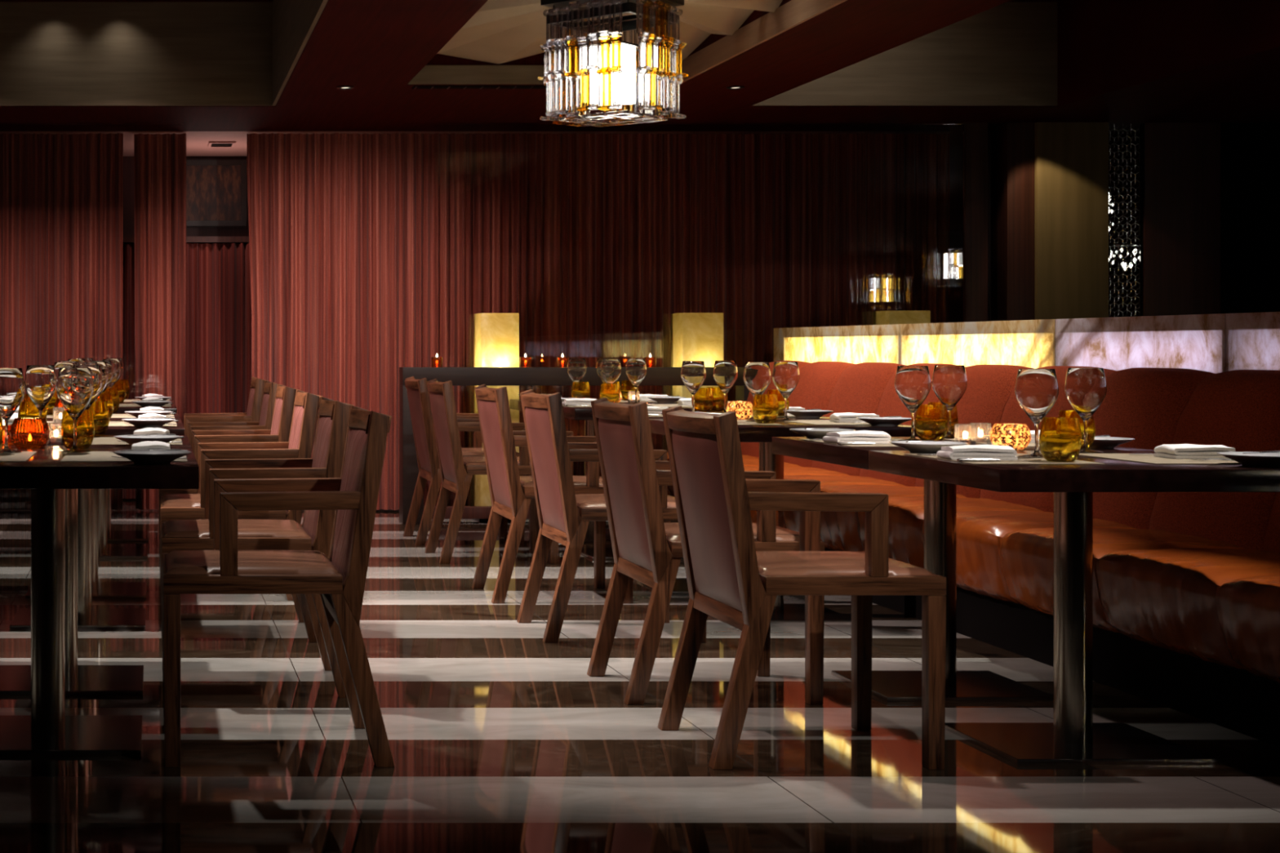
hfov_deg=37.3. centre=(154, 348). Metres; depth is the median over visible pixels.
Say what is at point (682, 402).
napkin
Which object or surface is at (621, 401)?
placemat
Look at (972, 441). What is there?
candle holder
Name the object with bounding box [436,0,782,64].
ceiling
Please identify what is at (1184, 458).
fork
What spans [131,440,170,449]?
napkin
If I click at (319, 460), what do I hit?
cushion
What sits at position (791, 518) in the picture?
seat cushion
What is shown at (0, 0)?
ceiling
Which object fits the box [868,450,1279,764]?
square table
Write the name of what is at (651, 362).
candle holder
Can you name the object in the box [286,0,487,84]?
trim
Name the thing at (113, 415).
placemat
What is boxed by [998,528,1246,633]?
seat cushion
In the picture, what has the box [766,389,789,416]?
tumbler
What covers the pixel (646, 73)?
chandelier
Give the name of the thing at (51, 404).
tumbler
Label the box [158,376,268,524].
armchair
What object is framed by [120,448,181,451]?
butter knife
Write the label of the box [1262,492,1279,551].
cushion
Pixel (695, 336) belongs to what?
lamp
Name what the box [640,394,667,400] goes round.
napkin
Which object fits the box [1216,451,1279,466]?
plate
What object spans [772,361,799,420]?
wine glass
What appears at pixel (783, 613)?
square table
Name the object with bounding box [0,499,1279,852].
floor
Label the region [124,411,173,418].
plate
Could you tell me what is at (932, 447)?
plate
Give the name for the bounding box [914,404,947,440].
tumbler
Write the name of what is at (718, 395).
tumbler
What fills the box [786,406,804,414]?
napkin
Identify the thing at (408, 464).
wall
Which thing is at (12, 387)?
bowl
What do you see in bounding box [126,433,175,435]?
butter knife
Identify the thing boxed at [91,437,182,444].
placemat
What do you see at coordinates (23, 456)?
placemat
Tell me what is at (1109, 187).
lamp
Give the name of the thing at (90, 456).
placemat
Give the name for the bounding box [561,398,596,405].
napkin
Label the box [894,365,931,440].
wine glass
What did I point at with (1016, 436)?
candle holder
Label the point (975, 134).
trim
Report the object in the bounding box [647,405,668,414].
napkin
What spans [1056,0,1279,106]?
trim
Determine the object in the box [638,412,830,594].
square table
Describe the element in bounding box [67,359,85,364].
wine glass
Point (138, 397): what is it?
plate
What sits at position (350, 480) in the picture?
cushion
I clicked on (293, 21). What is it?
trim
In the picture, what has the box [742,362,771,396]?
bowl
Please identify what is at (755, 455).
seat cushion
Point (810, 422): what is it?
placemat
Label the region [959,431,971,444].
candle
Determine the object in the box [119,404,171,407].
placemat
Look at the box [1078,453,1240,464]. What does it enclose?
placemat
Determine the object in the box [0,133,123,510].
curtain
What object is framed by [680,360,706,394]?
bowl
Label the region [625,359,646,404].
wine glass
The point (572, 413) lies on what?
square table
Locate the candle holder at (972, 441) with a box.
[954,423,976,444]
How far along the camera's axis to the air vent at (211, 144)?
12.07 m
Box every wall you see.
[123,131,1140,321]
[399,367,749,524]
[1220,122,1279,313]
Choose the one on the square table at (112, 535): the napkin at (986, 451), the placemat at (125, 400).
the placemat at (125, 400)
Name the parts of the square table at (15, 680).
plate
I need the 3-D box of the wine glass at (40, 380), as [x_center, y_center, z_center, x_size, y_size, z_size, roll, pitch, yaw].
[-0.370,0.174,5.800,0.106,0.237,0.106,0,0,36]
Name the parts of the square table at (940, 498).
plate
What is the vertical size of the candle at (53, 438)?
0.037 m
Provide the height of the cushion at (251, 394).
0.452 m
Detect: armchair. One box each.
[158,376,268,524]
[159,380,284,562]
[159,383,299,600]
[160,389,322,642]
[160,396,353,697]
[162,404,394,767]
[403,376,524,546]
[424,378,558,564]
[471,384,633,604]
[516,389,706,642]
[586,397,824,705]
[657,405,946,769]
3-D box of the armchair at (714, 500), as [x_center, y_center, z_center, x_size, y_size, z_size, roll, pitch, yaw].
[1.682,0.607,4.700,0.604,0.897,0.500,0,0,0]
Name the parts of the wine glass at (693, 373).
stem and foot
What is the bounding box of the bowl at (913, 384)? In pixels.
[894,365,931,412]
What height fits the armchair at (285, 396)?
0.897 m
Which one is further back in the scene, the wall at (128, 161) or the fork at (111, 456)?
the wall at (128, 161)
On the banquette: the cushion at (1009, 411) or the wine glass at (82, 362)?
the cushion at (1009, 411)
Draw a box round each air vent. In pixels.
[208,141,235,147]
[411,85,546,88]
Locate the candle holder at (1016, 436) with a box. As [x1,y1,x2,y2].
[989,423,1031,450]
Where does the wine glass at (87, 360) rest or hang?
on the placemat
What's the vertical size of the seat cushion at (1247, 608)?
0.276 m
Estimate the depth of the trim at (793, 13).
8.19 m
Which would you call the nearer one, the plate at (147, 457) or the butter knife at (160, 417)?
the plate at (147, 457)
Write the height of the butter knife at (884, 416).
0.006 m
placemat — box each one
[0,451,36,462]
[46,414,57,417]
[46,421,61,426]
[60,451,187,462]
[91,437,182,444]
[108,421,177,426]
[111,413,174,417]
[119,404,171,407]
[123,399,169,402]
[562,404,591,407]
[619,400,677,402]
[646,404,692,407]
[648,415,662,417]
[737,420,782,425]
[751,414,824,417]
[780,420,902,425]
[800,439,900,446]
[904,453,1105,464]
[942,439,1039,446]
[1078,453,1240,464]
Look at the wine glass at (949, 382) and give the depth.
5.77 m
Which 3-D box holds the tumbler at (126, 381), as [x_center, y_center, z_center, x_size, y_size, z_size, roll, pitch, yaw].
[-0.191,0.236,10.249,0.098,0.112,0.099,0,0,-36]
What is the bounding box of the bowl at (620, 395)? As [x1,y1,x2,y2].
[617,391,622,403]
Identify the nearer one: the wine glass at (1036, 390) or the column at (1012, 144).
the wine glass at (1036, 390)
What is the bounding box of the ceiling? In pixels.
[0,0,1061,1]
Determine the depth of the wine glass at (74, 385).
4.99 m
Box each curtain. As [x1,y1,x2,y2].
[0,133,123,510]
[122,243,251,498]
[133,133,186,510]
[246,133,950,510]
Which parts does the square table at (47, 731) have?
plate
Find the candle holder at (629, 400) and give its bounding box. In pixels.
[627,391,639,404]
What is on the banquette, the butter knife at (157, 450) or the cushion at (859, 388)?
the cushion at (859, 388)
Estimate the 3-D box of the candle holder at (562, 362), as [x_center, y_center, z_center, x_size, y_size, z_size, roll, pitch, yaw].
[2.463,0.072,10.720,0.070,0.083,0.070,0,0,43]
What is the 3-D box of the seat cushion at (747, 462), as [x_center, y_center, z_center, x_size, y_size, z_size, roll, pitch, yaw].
[3.121,0.733,9.460,0.558,0.275,0.619,0,0,0]
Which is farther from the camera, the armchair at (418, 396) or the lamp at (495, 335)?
the lamp at (495, 335)
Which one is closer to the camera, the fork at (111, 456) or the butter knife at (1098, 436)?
the fork at (111, 456)
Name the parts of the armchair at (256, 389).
armrest, armrest, post, crest rail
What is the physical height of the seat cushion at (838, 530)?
0.277 m
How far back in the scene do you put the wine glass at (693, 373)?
7.74 m
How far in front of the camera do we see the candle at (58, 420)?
6.84 m
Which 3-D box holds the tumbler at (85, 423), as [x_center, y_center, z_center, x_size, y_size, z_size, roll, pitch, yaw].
[-0.223,0.236,5.170,0.099,0.112,0.098,0,0,-40]
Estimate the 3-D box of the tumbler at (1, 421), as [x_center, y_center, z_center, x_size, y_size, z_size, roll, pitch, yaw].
[-0.461,0.236,4.850,0.098,0.112,0.099,0,0,-4]
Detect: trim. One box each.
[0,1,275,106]
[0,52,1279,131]
[0,131,950,155]
[123,236,248,243]
[271,0,328,105]
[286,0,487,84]
[408,65,544,84]
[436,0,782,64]
[680,0,1009,84]
[681,0,846,83]
[751,1,1057,106]
[950,122,987,322]
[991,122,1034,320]
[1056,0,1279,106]
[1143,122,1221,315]
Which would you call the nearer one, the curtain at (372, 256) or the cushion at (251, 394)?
the cushion at (251, 394)
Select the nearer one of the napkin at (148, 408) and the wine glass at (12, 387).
the wine glass at (12, 387)
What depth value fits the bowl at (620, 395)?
9.42 m
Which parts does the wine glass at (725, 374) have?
stem and foot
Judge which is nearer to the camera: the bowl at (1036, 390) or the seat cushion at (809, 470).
the bowl at (1036, 390)
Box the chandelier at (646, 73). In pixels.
[537,0,688,127]
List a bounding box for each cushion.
[246,386,254,415]
[258,392,269,425]
[270,397,282,434]
[286,404,303,514]
[302,415,332,544]
[329,426,367,595]
[666,452,759,496]
[740,360,810,457]
[742,458,802,466]
[743,466,848,522]
[783,361,853,467]
[783,475,905,532]
[811,362,906,476]
[820,484,967,551]
[854,496,1042,568]
[859,363,965,486]
[915,364,1034,497]
[920,510,1136,604]
[979,365,1115,512]
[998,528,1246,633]
[1093,367,1215,529]
[1095,547,1279,669]
[1149,369,1279,551]
[1214,575,1279,683]
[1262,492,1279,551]
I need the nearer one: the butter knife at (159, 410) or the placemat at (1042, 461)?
the placemat at (1042, 461)
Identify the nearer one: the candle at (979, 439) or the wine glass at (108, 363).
the candle at (979, 439)
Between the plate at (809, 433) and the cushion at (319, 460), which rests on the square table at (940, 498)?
the plate at (809, 433)
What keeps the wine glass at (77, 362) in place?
on the placemat at (47, 415)
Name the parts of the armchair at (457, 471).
crest rail, post, leg, panel, rail, post, leg, armrest, armrest, seat, rail, leg, leg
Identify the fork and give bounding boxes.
[111,456,186,458]
[1184,457,1233,460]
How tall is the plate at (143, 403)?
0.030 m
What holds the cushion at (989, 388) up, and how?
on the banquette
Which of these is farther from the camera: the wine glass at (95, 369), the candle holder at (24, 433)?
the wine glass at (95, 369)
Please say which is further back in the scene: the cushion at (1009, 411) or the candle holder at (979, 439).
the cushion at (1009, 411)
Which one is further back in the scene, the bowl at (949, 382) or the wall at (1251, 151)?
the wall at (1251, 151)
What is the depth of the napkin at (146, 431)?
5.61 m
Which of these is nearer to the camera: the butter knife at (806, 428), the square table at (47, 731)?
the square table at (47, 731)
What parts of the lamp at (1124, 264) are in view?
crown, cord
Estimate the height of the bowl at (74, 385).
0.147 m
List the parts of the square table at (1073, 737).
plate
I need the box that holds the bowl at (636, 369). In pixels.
[625,359,646,386]
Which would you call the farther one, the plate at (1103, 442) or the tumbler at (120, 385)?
the tumbler at (120, 385)
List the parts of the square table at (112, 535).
plate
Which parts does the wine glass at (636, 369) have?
stem and foot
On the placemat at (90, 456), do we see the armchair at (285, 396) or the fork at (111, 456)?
the fork at (111, 456)
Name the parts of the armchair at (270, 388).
armrest, armrest, post, post, crest rail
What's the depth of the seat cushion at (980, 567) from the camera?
6.19 m
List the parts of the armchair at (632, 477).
post, leg, crest rail, panel, rail, post, leg, armrest, armrest, seat, rail, leg, leg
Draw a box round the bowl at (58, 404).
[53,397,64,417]
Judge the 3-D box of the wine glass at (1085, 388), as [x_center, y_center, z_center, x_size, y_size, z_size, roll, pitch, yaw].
[2.620,0.174,5.000,0.106,0.237,0.106,0,0,1]
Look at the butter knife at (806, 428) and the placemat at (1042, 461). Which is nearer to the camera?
the placemat at (1042, 461)
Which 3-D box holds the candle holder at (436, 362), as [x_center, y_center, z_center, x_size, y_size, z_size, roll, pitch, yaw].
[1.706,0.072,10.720,0.070,0.083,0.070,0,0,-17]
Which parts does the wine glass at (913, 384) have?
stem and foot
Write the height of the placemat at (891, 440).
0.002 m
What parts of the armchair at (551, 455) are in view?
post, leg, crest rail, panel, rail, post, leg, armrest, armrest, seat, rail, leg, leg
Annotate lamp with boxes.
[473,313,519,522]
[671,312,723,398]
[873,311,930,324]
[1108,131,1140,270]
[1108,186,1114,231]
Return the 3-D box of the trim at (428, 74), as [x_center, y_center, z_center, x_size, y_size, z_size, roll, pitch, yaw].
[2.058,-1.445,9.390,1.441,0.098,0.018,0,0,0]
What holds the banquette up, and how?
on the floor
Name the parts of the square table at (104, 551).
plate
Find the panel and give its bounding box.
[773,311,1279,373]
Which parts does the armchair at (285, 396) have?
leg, leg, rail, armrest, armrest, post, post, crest rail, leg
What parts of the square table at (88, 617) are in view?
plate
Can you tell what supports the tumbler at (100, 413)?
on the square table at (15, 680)
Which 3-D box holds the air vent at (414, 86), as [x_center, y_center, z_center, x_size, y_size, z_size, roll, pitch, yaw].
[1.775,-1.391,9.475,0.790,0.006,0.090,0,0,0]
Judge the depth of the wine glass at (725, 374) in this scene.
7.91 m
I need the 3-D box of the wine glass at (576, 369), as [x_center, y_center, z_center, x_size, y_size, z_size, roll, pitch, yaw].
[2.330,0.174,9.800,0.106,0.237,0.106,0,0,-28]
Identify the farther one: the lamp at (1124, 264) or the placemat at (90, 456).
the lamp at (1124, 264)
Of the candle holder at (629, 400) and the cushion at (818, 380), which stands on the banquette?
the cushion at (818, 380)
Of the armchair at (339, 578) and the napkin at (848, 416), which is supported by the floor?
the armchair at (339, 578)
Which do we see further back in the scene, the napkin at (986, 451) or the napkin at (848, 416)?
the napkin at (848, 416)
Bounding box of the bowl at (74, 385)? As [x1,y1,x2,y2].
[56,367,93,419]
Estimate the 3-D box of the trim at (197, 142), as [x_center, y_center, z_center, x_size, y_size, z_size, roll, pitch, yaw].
[0.630,-1.444,12.160,9.060,0.100,1.480,0,0,0]
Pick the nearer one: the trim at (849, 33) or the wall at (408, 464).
the trim at (849, 33)
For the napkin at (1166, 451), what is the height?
0.037 m
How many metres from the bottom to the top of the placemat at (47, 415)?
0.002 m
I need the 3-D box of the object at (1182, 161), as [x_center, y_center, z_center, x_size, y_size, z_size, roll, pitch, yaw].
[6.355,-0.169,10.990,0.470,2.450,0.020,0,0,0]
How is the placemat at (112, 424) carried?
on the square table at (88, 617)
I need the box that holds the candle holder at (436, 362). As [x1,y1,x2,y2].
[431,354,442,367]
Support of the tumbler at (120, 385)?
on the square table at (104, 551)
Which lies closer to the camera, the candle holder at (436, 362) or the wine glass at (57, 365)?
the wine glass at (57, 365)
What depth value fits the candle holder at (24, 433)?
5.23 m
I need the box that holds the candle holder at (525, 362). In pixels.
[519,353,531,367]
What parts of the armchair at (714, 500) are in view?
post, leg, crest rail, panel, rail, post, leg, armrest, armrest, seat, rail, leg, leg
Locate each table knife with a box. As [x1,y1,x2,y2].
[565,404,587,406]
[836,441,891,444]
[956,457,1040,461]
[1128,453,1153,454]
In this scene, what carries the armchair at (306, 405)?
on the floor
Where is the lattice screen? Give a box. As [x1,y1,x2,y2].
[1108,123,1143,317]
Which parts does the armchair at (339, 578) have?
leg, rail, leg, seat, rail, armrest, armrest, rail, leg, post, leg, post, crest rail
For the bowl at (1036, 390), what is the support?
on the wine glass at (1036, 390)
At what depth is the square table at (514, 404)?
9.87 m
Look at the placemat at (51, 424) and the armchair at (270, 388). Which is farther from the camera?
the armchair at (270, 388)
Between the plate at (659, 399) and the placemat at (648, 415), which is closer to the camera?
the placemat at (648, 415)
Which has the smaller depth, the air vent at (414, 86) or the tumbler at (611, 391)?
the tumbler at (611, 391)
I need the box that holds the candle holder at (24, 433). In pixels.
[9,417,49,448]
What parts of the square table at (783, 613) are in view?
plate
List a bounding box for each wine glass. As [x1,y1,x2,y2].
[0,368,25,453]
[24,364,57,417]
[53,362,77,380]
[56,367,93,452]
[57,360,79,364]
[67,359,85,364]
[72,364,102,437]
[76,358,93,362]
[84,362,108,401]
[91,360,113,391]
[102,359,120,387]
[106,358,124,382]
[566,358,586,382]
[595,358,613,382]
[600,359,621,383]
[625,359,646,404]
[680,360,706,411]
[712,360,737,413]
[742,362,771,422]
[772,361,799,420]
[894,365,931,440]
[931,364,967,438]
[1014,368,1058,457]
[1064,368,1106,453]
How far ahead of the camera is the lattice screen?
11.03 m
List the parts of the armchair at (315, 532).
leg, leg, rail, rail, seat, armrest, armrest, post, leg, leg, post, crest rail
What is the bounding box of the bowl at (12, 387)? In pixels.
[0,368,25,420]
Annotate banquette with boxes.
[666,360,1279,746]
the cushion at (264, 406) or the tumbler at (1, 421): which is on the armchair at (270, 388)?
the cushion at (264, 406)
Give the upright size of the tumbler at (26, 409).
0.112 m
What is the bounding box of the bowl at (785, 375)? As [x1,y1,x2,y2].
[772,361,799,398]
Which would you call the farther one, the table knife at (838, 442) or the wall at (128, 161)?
the wall at (128, 161)
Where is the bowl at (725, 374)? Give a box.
[712,360,737,393]
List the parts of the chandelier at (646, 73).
frame, ceiling plate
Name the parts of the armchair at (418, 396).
crest rail, post, leg, panel, rail, leg, post, armrest, armrest, seat, rail, leg, leg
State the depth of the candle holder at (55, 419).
6.83 m
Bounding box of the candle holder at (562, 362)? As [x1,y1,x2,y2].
[556,354,568,367]
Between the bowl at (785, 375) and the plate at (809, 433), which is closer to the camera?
the plate at (809, 433)
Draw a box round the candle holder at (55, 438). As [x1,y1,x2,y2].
[46,422,63,444]
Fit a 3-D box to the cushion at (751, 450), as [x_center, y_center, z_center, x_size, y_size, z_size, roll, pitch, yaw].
[3.523,0.363,10.080,0.346,0.586,0.615,0,0,0]
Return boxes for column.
[1034,122,1108,319]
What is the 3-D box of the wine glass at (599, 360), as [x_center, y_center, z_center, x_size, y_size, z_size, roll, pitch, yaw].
[2.545,0.174,10.020,0.106,0.237,0.106,0,0,33]
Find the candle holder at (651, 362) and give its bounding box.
[644,353,656,367]
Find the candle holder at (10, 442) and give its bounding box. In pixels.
[2,420,13,445]
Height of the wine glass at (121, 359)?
0.237 m
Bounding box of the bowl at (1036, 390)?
[1014,368,1058,423]
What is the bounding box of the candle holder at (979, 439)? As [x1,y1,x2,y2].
[969,422,991,444]
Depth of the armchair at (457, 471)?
8.74 m
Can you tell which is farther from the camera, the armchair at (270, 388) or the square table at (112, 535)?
the square table at (112, 535)
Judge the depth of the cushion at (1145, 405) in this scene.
6.21 m
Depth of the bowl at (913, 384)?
5.56 m
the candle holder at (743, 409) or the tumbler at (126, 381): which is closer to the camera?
the candle holder at (743, 409)
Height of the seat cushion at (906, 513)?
0.276 m
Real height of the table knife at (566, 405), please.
0.008 m
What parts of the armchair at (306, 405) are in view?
leg, rail, leg, seat, rail, armrest, armrest, post, leg, post, leg, crest rail, panel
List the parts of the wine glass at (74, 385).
stem and foot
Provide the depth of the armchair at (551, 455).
6.44 m
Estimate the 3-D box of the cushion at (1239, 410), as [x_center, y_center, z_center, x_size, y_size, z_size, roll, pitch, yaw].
[3.523,0.363,5.740,0.346,0.586,0.615,0,0,0]
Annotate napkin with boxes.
[1,414,17,423]
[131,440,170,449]
[133,427,169,435]
[137,413,165,417]
[139,406,164,410]
[142,393,162,396]
[142,397,163,400]
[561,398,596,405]
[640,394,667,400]
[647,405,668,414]
[677,398,692,405]
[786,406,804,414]
[822,430,891,443]
[829,412,879,422]
[936,444,1017,459]
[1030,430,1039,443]
[1153,444,1235,458]
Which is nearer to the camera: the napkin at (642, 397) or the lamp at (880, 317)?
the napkin at (642, 397)
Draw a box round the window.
[963,124,964,322]
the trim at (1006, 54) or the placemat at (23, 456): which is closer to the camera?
the placemat at (23, 456)
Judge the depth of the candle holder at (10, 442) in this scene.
5.39 m
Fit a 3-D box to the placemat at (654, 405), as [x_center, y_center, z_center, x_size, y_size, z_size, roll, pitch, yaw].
[2.710,0.294,9.100,0.330,0.002,0.430,0,0,0]
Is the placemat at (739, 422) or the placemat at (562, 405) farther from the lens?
the placemat at (562, 405)
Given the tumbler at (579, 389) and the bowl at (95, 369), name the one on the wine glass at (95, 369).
the bowl at (95, 369)
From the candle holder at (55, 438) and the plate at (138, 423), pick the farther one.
the plate at (138, 423)
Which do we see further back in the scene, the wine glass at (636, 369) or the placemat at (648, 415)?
the wine glass at (636, 369)
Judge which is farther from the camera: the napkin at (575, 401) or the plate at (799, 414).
the napkin at (575, 401)
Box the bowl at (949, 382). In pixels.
[931,364,967,410]
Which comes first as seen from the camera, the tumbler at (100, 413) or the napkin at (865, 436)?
the napkin at (865, 436)
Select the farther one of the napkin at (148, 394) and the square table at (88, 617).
the napkin at (148, 394)
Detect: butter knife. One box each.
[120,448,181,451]
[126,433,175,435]
[133,409,170,411]
[141,417,171,418]
[794,408,821,410]
[804,427,839,430]
[869,416,902,417]
[906,440,953,442]
[1094,435,1110,437]
[1242,450,1279,453]
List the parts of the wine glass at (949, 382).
stem and foot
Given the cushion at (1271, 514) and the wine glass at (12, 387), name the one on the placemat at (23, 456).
the wine glass at (12, 387)
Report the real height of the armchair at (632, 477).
0.897 m
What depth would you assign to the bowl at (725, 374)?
7.91 m
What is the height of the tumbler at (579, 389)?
0.112 m
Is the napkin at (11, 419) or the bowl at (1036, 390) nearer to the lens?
the bowl at (1036, 390)
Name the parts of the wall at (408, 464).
post, foot rail, rail, post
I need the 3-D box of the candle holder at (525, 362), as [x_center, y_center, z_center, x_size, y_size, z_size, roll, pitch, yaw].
[2.239,0.072,10.720,0.070,0.083,0.070,0,0,-2]
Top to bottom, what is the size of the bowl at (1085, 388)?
0.147 m
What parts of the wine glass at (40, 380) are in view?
stem and foot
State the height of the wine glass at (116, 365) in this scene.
0.237 m
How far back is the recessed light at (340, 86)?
9.46 m
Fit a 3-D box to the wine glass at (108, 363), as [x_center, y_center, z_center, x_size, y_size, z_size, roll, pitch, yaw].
[-0.235,0.174,7.920,0.106,0.237,0.106,0,0,7]
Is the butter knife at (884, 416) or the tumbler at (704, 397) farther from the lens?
the tumbler at (704, 397)
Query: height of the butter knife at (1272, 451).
0.006 m
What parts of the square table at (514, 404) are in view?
plate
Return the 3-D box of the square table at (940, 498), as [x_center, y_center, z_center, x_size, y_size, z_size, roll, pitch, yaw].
[2.480,0.675,5.530,0.840,0.761,0.797,0,0,0]
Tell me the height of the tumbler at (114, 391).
0.112 m
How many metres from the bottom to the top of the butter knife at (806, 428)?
0.006 m
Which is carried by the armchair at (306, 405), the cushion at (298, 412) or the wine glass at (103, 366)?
the cushion at (298, 412)
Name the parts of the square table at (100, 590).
plate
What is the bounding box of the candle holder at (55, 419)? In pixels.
[53,407,65,424]
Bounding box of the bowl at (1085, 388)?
[1064,368,1106,420]
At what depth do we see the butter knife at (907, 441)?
4.98 m
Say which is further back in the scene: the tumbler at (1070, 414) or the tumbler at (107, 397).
the tumbler at (107, 397)
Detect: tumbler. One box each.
[0,413,3,450]
[17,401,46,420]
[23,393,47,414]
[47,389,57,414]
[61,409,94,448]
[88,401,109,435]
[96,391,113,418]
[104,387,119,413]
[107,382,125,403]
[117,379,129,399]
[571,382,590,398]
[600,383,619,403]
[603,381,620,391]
[620,380,638,400]
[691,387,713,412]
[706,386,727,411]
[751,394,778,423]
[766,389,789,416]
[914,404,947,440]
[928,402,958,435]
[1039,417,1081,462]
[1058,410,1095,449]
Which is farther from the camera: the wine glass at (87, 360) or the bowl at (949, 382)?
the wine glass at (87, 360)
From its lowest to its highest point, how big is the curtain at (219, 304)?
1.773 m
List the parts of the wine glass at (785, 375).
stem and foot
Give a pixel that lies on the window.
(963, 124)
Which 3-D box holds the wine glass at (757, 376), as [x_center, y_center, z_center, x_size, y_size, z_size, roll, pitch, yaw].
[2.405,0.174,7.090,0.106,0.237,0.106,0,0,-21]
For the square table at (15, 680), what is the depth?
5.59 m
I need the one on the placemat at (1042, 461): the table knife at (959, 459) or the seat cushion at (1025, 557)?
the table knife at (959, 459)
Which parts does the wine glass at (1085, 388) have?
stem and foot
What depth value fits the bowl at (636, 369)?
9.18 m
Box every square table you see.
[0,435,191,695]
[0,448,199,755]
[9,420,184,628]
[25,413,181,599]
[98,403,177,558]
[106,399,174,541]
[509,399,678,542]
[562,403,722,559]
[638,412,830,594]
[648,418,918,623]
[772,436,1154,702]
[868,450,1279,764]
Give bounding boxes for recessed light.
[336,85,354,88]
[726,85,744,88]
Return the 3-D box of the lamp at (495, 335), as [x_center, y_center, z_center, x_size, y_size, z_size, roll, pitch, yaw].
[2.102,0.421,10.920,0.255,1.270,0.255,0,0,0]
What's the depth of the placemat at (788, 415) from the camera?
7.62 m
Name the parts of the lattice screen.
frame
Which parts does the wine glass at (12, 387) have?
stem and foot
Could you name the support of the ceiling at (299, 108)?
attached to the wall at (1251, 151)
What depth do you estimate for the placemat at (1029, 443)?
5.46 m
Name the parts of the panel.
stone panel, stone panel, stone panel, stone panel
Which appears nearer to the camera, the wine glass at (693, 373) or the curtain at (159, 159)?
the wine glass at (693, 373)
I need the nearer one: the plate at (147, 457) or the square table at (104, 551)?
the plate at (147, 457)
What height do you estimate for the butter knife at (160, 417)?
0.006 m
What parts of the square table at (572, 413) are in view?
plate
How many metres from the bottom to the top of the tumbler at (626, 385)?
0.112 m
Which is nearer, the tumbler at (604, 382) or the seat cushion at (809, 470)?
the seat cushion at (809, 470)
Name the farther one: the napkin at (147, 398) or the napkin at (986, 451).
the napkin at (147, 398)
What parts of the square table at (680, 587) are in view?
plate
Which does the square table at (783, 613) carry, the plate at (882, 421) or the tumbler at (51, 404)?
the plate at (882, 421)
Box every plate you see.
[112,449,191,464]
[113,435,181,445]
[121,417,175,427]
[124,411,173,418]
[131,400,171,407]
[134,396,172,399]
[647,396,685,403]
[783,409,833,417]
[789,427,855,439]
[856,417,911,426]
[888,440,968,453]
[1089,436,1134,448]
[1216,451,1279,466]
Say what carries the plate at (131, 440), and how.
on the square table at (15, 680)
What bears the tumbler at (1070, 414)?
on the square table at (1073, 737)
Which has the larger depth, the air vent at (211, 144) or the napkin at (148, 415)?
the air vent at (211, 144)
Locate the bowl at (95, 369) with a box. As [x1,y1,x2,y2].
[72,364,102,409]
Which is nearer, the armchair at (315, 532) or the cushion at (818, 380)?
the armchair at (315, 532)
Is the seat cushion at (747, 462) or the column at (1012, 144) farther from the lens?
the column at (1012, 144)
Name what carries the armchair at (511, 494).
on the floor
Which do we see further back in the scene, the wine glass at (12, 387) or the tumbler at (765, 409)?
the tumbler at (765, 409)
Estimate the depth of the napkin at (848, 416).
7.00 m
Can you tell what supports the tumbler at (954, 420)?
on the square table at (940, 498)
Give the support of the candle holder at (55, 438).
on the square table at (15, 680)
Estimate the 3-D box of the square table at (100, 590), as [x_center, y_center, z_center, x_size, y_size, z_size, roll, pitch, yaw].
[-0.288,0.675,7.710,0.800,0.761,0.797,0,0,0]
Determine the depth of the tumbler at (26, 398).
6.97 m
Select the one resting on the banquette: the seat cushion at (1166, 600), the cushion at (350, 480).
the seat cushion at (1166, 600)
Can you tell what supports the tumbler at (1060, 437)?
on the placemat at (1042, 461)
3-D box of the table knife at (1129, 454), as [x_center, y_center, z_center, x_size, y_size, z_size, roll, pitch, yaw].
[2.774,0.288,4.865,0.222,0.008,0.017,0,0,-2]
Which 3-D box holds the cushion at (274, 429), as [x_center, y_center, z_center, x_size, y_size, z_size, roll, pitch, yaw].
[0.529,0.444,7.680,0.115,0.452,0.408,0,0,0]
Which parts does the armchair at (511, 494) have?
post, crest rail, leg, panel, rail, post, leg, armrest, armrest, seat, rail, leg, leg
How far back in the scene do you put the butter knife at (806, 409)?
7.56 m
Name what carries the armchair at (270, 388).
on the floor
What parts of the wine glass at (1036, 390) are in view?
stem and foot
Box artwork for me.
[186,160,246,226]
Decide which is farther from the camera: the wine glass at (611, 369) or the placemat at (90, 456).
the wine glass at (611, 369)
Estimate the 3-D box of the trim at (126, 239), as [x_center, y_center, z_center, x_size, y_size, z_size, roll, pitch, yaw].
[0.350,-0.754,12.375,1.900,0.040,0.150,0,0,0]
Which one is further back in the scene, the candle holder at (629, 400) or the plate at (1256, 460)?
the candle holder at (629, 400)

